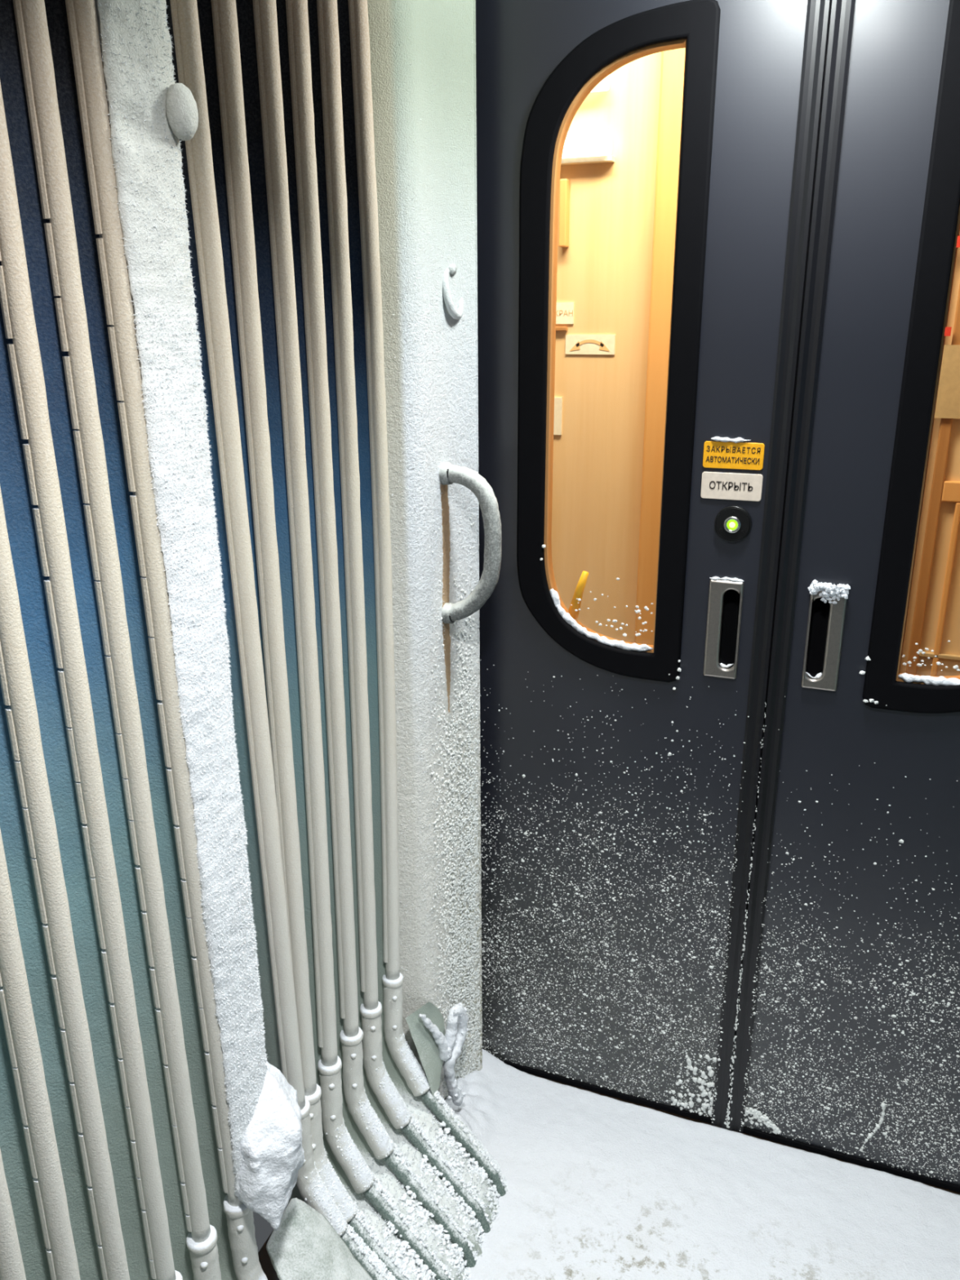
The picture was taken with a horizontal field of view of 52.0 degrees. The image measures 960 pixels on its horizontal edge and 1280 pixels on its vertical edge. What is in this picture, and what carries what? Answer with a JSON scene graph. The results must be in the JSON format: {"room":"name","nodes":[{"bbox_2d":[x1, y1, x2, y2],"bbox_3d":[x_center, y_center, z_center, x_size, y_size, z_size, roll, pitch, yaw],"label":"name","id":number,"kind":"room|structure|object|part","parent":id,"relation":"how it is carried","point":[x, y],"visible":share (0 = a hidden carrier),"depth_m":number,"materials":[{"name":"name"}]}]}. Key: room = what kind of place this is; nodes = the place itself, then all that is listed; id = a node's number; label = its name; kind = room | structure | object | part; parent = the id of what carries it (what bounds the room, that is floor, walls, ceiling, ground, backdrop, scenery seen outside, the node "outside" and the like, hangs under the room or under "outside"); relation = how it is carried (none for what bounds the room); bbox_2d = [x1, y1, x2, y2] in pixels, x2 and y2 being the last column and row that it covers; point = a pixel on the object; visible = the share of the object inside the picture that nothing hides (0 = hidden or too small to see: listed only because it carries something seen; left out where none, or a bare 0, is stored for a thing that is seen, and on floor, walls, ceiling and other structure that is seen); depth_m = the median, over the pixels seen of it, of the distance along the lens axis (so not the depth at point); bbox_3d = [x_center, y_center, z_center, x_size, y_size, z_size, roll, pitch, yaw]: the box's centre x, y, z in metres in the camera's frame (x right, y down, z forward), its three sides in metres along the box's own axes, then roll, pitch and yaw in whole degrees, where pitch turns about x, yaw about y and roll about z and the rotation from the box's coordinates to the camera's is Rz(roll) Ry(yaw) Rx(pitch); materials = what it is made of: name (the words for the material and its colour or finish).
{"room":"train vestibule","nodes":[
{"label":"train vestibule","id":0,"kind":"room"},
{"bbox_2d":[367,0,482,1099],"bbox_3d":[-0.111,-0.077,1.774,0.143,2.387,0.249,7,20,20],"label":"wall","id":1,"kind":"structure","parent":0,"point":[414,156],"depth_m":1.66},
{"bbox_2d":[391,63,483,1096],"bbox_3d":[-0.110,-0.059,1.780,0.147,2.349,0.255,7,20,20],"label":"frost","id":2,"kind":"object","parent":1,"relation":"attached to","point":[411,64],"visible":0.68,"depth_m":1.84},
{"bbox_2d":[418,1002,469,1106],"bbox_3d":[-0.062,0.837,1.988,0.040,0.265,0.140,13,23,35],"label":"cord","id":3,"kind":"object","parent":1,"relation":"hanging from","point":[450,1045],"visible":1,"depth_m":1.98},
{"bbox_2d":[442,263,463,319],"bbox_3d":[-0.046,-0.584,1.650,0.030,0.087,0.065,7,20,20],"label":"hook","id":4,"kind":"object","parent":1,"relation":"attached to","point":[456,313],"visible":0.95,"depth_m":1.63,"materials":[{"name":"white metal"}]},
{"bbox_2d":[429,514,479,1098],"bbox_3d":[-0.053,0.394,1.938,0.019,1.272,0.186,9,21,27],"label":"snow","id":5,"kind":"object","parent":1,"relation":"attached to","point":[462,781],"visible":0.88,"depth_m":1.99,"materials":[{"name":"white snow"}]},
{"bbox_2d":[439,462,502,623],"bbox_3d":[-0.019,-0.164,1.731,0.121,0.293,0.038,7,20,20],"label":"handle","id":6,"kind":"object","parent":1,"relation":"attached to","point":[449,473],"visible":1,"depth_m":1.70,"materials":[{"name":"silver metal"}]},
{"bbox_2d":[257,1072,959,1279],"bbox_3d":[0.190,1.358,1.340,1.520,0.095,4.100,7,20,20],"label":"floor","id":7,"kind":"structure","parent":0,"point":[267,1267],"depth_m":1.97,"materials":[{"name":"paint"}]},
{"bbox_2d":[0,0,267,1279],"bbox_3d":[-0.357,0.164,0.924,0.300,2.411,0.526,7,20,20],"label":"gangway bellows","id":8,"kind":"object","parent":7,"relation":"on","point":[116,1157],"visible":0.99,"depth_m":1.04,"materials":[{"name":"rubber"}]},
{"bbox_2d":[94,0,268,1199],"bbox_3d":[-0.353,-0.142,1.115,0.116,1.932,0.125,7,20,20],"label":"column","id":9,"kind":"structure","parent":8,"relation":"attached to","point":[149,114],"depth_m":1.08,"materials":[{"name":"metal"}]},
{"bbox_3d":[-0.303,-0.536,0.999,0.028,0.052,0.038,7,20,20],"label":"latch knob","id":10,"kind":"part","parent":9,"relation":"part of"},
{"bbox_2d":[234,1061,304,1231],"bbox_3d":[-0.312,0.705,1.414,0.133,0.217,0.147,7,20,20],"label":"clump","id":11,"kind":"object","parent":9,"relation":"attached to","point":[272,1150],"visible":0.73,"depth_m":1.37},
{"bbox_2d":[441,1048,959,1279],"bbox_3d":[0.390,1.129,1.671,1.187,0.134,0.868,7,20,20],"label":"snow cover","id":12,"kind":"object","parent":7,"relation":"on","point":[600,1187],"visible":0.96,"depth_m":1.90,"materials":[{"name":"white snow"}]},
{"bbox_2d":[165,0,508,1279],"bbox_3d":[-0.179,-0.002,1.418,0.336,2.410,0.638,7,20,20],"label":"gangway bellows","id":13,"kind":"object","parent":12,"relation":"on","point":[278,168],"visible":0.93,"depth_m":1.46,"materials":[{"name":"rubber"}]},
{"bbox_3d":[-0.164,1.071,1.627,0.201,0.241,0.023,7,20,20],"label":"rod","id":14,"kind":"part","parent":13,"relation":"part of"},
{"bbox_3d":[-0.152,1.061,1.656,0.203,0.241,0.023,7,20,20],"label":"rod","id":15,"kind":"part","parent":13,"relation":"part of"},
{"bbox_3d":[-0.128,1.042,1.714,0.202,0.241,0.022,7,20,20],"label":"rod","id":16,"kind":"part","parent":13,"relation":"part of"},
{"bbox_3d":[-0.100,1.019,1.782,0.204,0.241,0.023,7,20,20],"label":"rod","id":17,"kind":"part","parent":13,"relation":"part of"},
{"bbox_3d":[-0.073,0.997,1.848,0.203,0.241,0.023,7,20,20],"label":"rod","id":18,"kind":"part","parent":13,"relation":"part of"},
{"bbox_3d":[-0.041,0.972,1.923,0.203,0.241,0.023,7,20,20],"label":"rod","id":19,"kind":"part","parent":13,"relation":"part of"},
{"bbox_2d":[551,51,959,674],"bbox_3d":[0.563,-0.378,2.393,2.200,2.600,0.060,7,20,20],"label":"wall","id":20,"kind":"structure","parent":0,"point":[605,268],"depth_m":2.36,"materials":[{"name":"brown wood"}]},
{"bbox_2d":[553,397,562,435],"bbox_3d":[0.167,-0.560,2.458,0.078,0.091,0.006,7,20,20],"label":"notice","id":21,"kind":"object","parent":20,"relation":"attached to","point":[557,401],"visible":0.36,"depth_m":2.44,"materials":[{"name":"white paper"}]},
{"bbox_2d":[555,326,567,330],"bbox_3d":[0.169,-0.756,2.388,0.088,0.010,0.012,7,20,20],"label":"wooden bar","id":22,"kind":"object","parent":20,"relation":"attached to","point":[557,328],"visible":0.44,"depth_m":2.37,"materials":[{"name":"brown wood"}]},
{"bbox_2d":[558,178,570,247],"bbox_3d":[0.196,-0.992,2.288,0.018,0.145,0.030,7,20,20],"label":"wooden rail","id":23,"kind":"object","parent":20,"relation":"attached to","point":[564,188],"visible":0.97,"depth_m":2.28,"materials":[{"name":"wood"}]},
{"bbox_2d":[555,302,573,324],"bbox_3d":[0.177,-0.790,2.378,0.102,0.049,0.005,7,20,20],"label":"notice","id":24,"kind":"object","parent":20,"relation":"attached to","point":[564,311],"visible":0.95,"depth_m":2.37,"materials":[{"name":"white paper"}]},
{"bbox_2d":[560,128,614,164],"bbox_3d":[0.203,-1.116,2.232,0.200,0.063,0.050,7,20,20],"label":"wall lamp","id":25,"kind":"object","parent":20,"relation":"attached to","point":[586,144],"visible":0.56,"depth_m":2.20,"materials":[{"name":"beige"}]},
{"bbox_2d":[564,334,615,354],"bbox_3d":[0.265,-0.711,2.368,0.122,0.045,0.005,7,20,20],"label":"notice","id":26,"kind":"object","parent":20,"relation":"attached to","point":[575,344],"visible":1,"depth_m":2.37,"materials":[{"name":"white paper"}]},
{"bbox_2d":[591,74,609,92],"bbox_3d":[0.225,-1.256,2.176,0.130,0.077,0.050,7,20,20],"label":"ceiling light","id":27,"kind":"object","parent":20,"relation":"attached to","point":[604,85],"visible":0.18,"depth_m":2.16,"materials":[{"name":"beige"}]},
{"bbox_2d":[634,47,685,644],"bbox_3d":[0.494,-0.368,2.363,0.205,2.600,0.050,7,20,20],"label":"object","id":28,"kind":"structure","parent":20,"relation":"attached to","point":[673,61],"depth_m":2.25,"materials":[{"name":"orange wood"}]},
{"bbox_2d":[898,229,959,675],"bbox_3d":[1.237,-0.041,2.174,0.538,2.010,0.033,7,20,20],"label":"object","id":29,"kind":"structure","parent":20,"relation":"in","point":[933,613],"depth_m":2.21,"materials":[{"name":"brown wood"}]},
{"bbox_3d":[1.250,0.059,2.190,0.502,0.010,0.012,7,20,20],"label":"rail","id":30,"kind":"part","parent":29,"relation":"part of","materials":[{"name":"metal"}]},
{"bbox_2d":[933,344,959,418],"bbox_3d":[1.030,-0.542,2.069,0.119,0.150,0.005,7,20,20],"label":"paper slip","id":31,"kind":"object","parent":29,"relation":"attached to","point":[948,401],"visible":1,"depth_m":2.08,"materials":[{"name":"beige paper"}]},
{"bbox_3d":[1.248,-0.299,2.071,0.502,0.045,0.012,7,20,20],"label":"rail","id":32,"kind":"part","parent":29,"relation":"part of","materials":[{"name":"orange wood"}]},
{"bbox_2d":[944,326,951,336],"bbox_3d":[0.974,-0.643,2.051,0.014,0.018,0.006,7,20,20],"label":"tag","id":33,"kind":"object","parent":20,"relation":"attached to","point":[948,329],"visible":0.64,"depth_m":2.05,"materials":[{"name":"red plastic"}]},
{"bbox_2d":[955,235,959,247],"bbox_3d":[0.971,-0.809,1.997,0.014,0.022,0.006,7,20,20],"label":"tag","id":34,"kind":"object","parent":20,"relation":"attached to","point":[958,237],"visible":0.44,"depth_m":2.00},
{"bbox_3d":[0.439,-1.305,1.381,1.670,0.400,0.068,7,20,20],"label":"wall","id":35,"kind":"structure","parent":0,"visible":0},
{"bbox_2d":[475,0,831,1128],"bbox_3d":[0.207,-0.081,1.858,0.676,2.262,0.048,7,20,20],"label":"door","id":36,"kind":"structure","parent":35,"relation":"in","point":[754,69],"depth_m":1.79,"materials":[{"name":"metal"}]},
{"bbox_2d":[568,570,588,618],"bbox_3d":[0.188,-0.087,1.892,0.040,0.094,0.022,7,20,20],"label":"handle","id":37,"kind":"object","parent":36,"relation":"attached to","point":[579,591],"visible":0.93,"depth_m":1.89,"materials":[{"name":"plastic"}]},
{"bbox_2d":[550,588,653,651],"bbox_3d":[0.228,-0.037,1.855,0.203,0.106,0.018,7,20,20],"label":"ledge","id":38,"kind":"object","parent":36,"relation":"attached to","point":[555,597],"visible":1,"depth_m":1.87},
{"bbox_2d":[480,544,748,1123],"bbox_3d":[0.275,0.418,1.985,0.588,1.225,0.031,7,20,20],"label":"snow speckle","id":39,"kind":"object","parent":36,"relation":"attached to","point":[704,1093],"visible":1,"depth_m":2.07,"materials":[{"name":"white snow"}]},
{"bbox_3d":[0.437,-0.019,1.767,0.060,0.183,0.010,7,20,20],"label":"pull plate","id":40,"kind":"part","parent":36,"relation":"part of","materials":[{"name":"metal"}]},
{"bbox_2d":[709,576,743,582],"bbox_3d":[0.436,-0.107,1.737,0.060,0.009,0.010,7,20,20],"label":"ledge","id":41,"kind":"object","parent":36,"relation":"attached to","point":[715,578],"visible":1,"depth_m":1.74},
{"bbox_2d":[720,662,733,667],"bbox_3d":[0.449,0.046,1.791,0.024,0.010,0.006,7,20,20],"label":"ledge","id":42,"kind":"object","parent":36,"relation":"attached to","point":[722,664],"visible":1,"depth_m":1.79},
{"bbox_2d":[700,471,763,501],"bbox_3d":[0.431,-0.264,1.688,0.102,0.046,0.004,7,20,20],"label":"door sign","id":43,"kind":"object","parent":36,"relation":"attached to","point":[714,485],"visible":1,"depth_m":1.69,"materials":[{"name":"white plastic"}]},
{"bbox_2d":[714,505,751,542],"bbox_3d":[0.437,-0.200,1.702,0.064,0.064,0.014,7,20,20],"label":"button","id":44,"kind":"object","parent":36,"relation":"attached to","point":[732,523],"visible":1,"depth_m":1.70,"materials":[{"name":"black plastic"}]},
{"bbox_2d":[727,520,737,529],"bbox_3d":[0.436,-0.199,1.699,0.020,0.020,0.004,7,20,20],"label":"light","id":45,"kind":"object","parent":44,"relation":"on","point":[731,524],"depth_m":1.70,"materials":[{"name":"green plastic"}]},
{"bbox_2d":[702,440,764,470],"bbox_3d":[0.430,-0.313,1.672,0.100,0.045,0.004,7,20,20],"label":"door sign","id":46,"kind":"object","parent":36,"relation":"attached to","point":[718,455],"visible":1,"depth_m":1.67,"materials":[{"name":"yellow plastic"}]},
{"bbox_2d":[711,436,750,443],"bbox_3d":[0.424,-0.338,1.664,0.066,0.010,0.009,7,20,20],"label":"snow","id":47,"kind":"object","parent":46,"relation":"on","point":[736,440],"visible":1,"depth_m":1.66,"materials":[{"name":"white snow"}]},
{"bbox_2d":[727,0,959,1192],"bbox_3d":[0.837,-0.007,1.623,0.676,2.262,0.048,7,20,20],"label":"door","id":48,"kind":"structure","parent":35,"relation":"in","point":[885,221],"depth_m":1.71,"materials":[{"name":"metal"}]},
{"bbox_2d":[724,702,766,1128],"bbox_3d":[0.519,0.570,1.921,0.016,0.966,0.004,7,20,20],"label":"seam rime","id":49,"kind":"object","parent":48,"relation":"attached to","point":[751,864],"visible":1,"depth_m":1.98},
{"bbox_2d":[805,671,822,678],"bbox_3d":[0.590,0.062,1.738,0.029,0.011,0.010,7,20,20],"label":"ledge","id":50,"kind":"object","parent":48,"relation":"attached to","point":[817,676],"visible":1,"depth_m":1.73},
{"bbox_3d":[0.597,0.000,1.707,0.060,0.183,0.010,7,20,20],"label":"pull plate","id":51,"kind":"part","parent":48,"relation":"part of","materials":[{"name":"metal"}]},
{"bbox_2d":[808,579,850,604],"bbox_3d":[0.594,-0.081,1.676,0.068,0.040,0.020,7,20,20],"label":"clump","id":52,"kind":"object","parent":48,"relation":"attached to","point":[828,589],"visible":1,"depth_m":1.67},
{"bbox_2d":[739,640,959,1182],"bbox_3d":[0.787,0.531,1.813,0.522,1.109,0.028,6,19,19],"label":"snow speckle","id":53,"kind":"object","parent":48,"relation":"attached to","point":[757,1114],"visible":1,"depth_m":1.93,"materials":[{"name":"white snow"}]},
{"bbox_2d":[897,672,959,685],"bbox_3d":[0.817,0.061,1.644,0.215,0.048,0.022,7,20,20],"label":"ledge","id":54,"kind":"object","parent":48,"relation":"attached to","point":[928,680],"visible":1,"depth_m":1.66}
]}

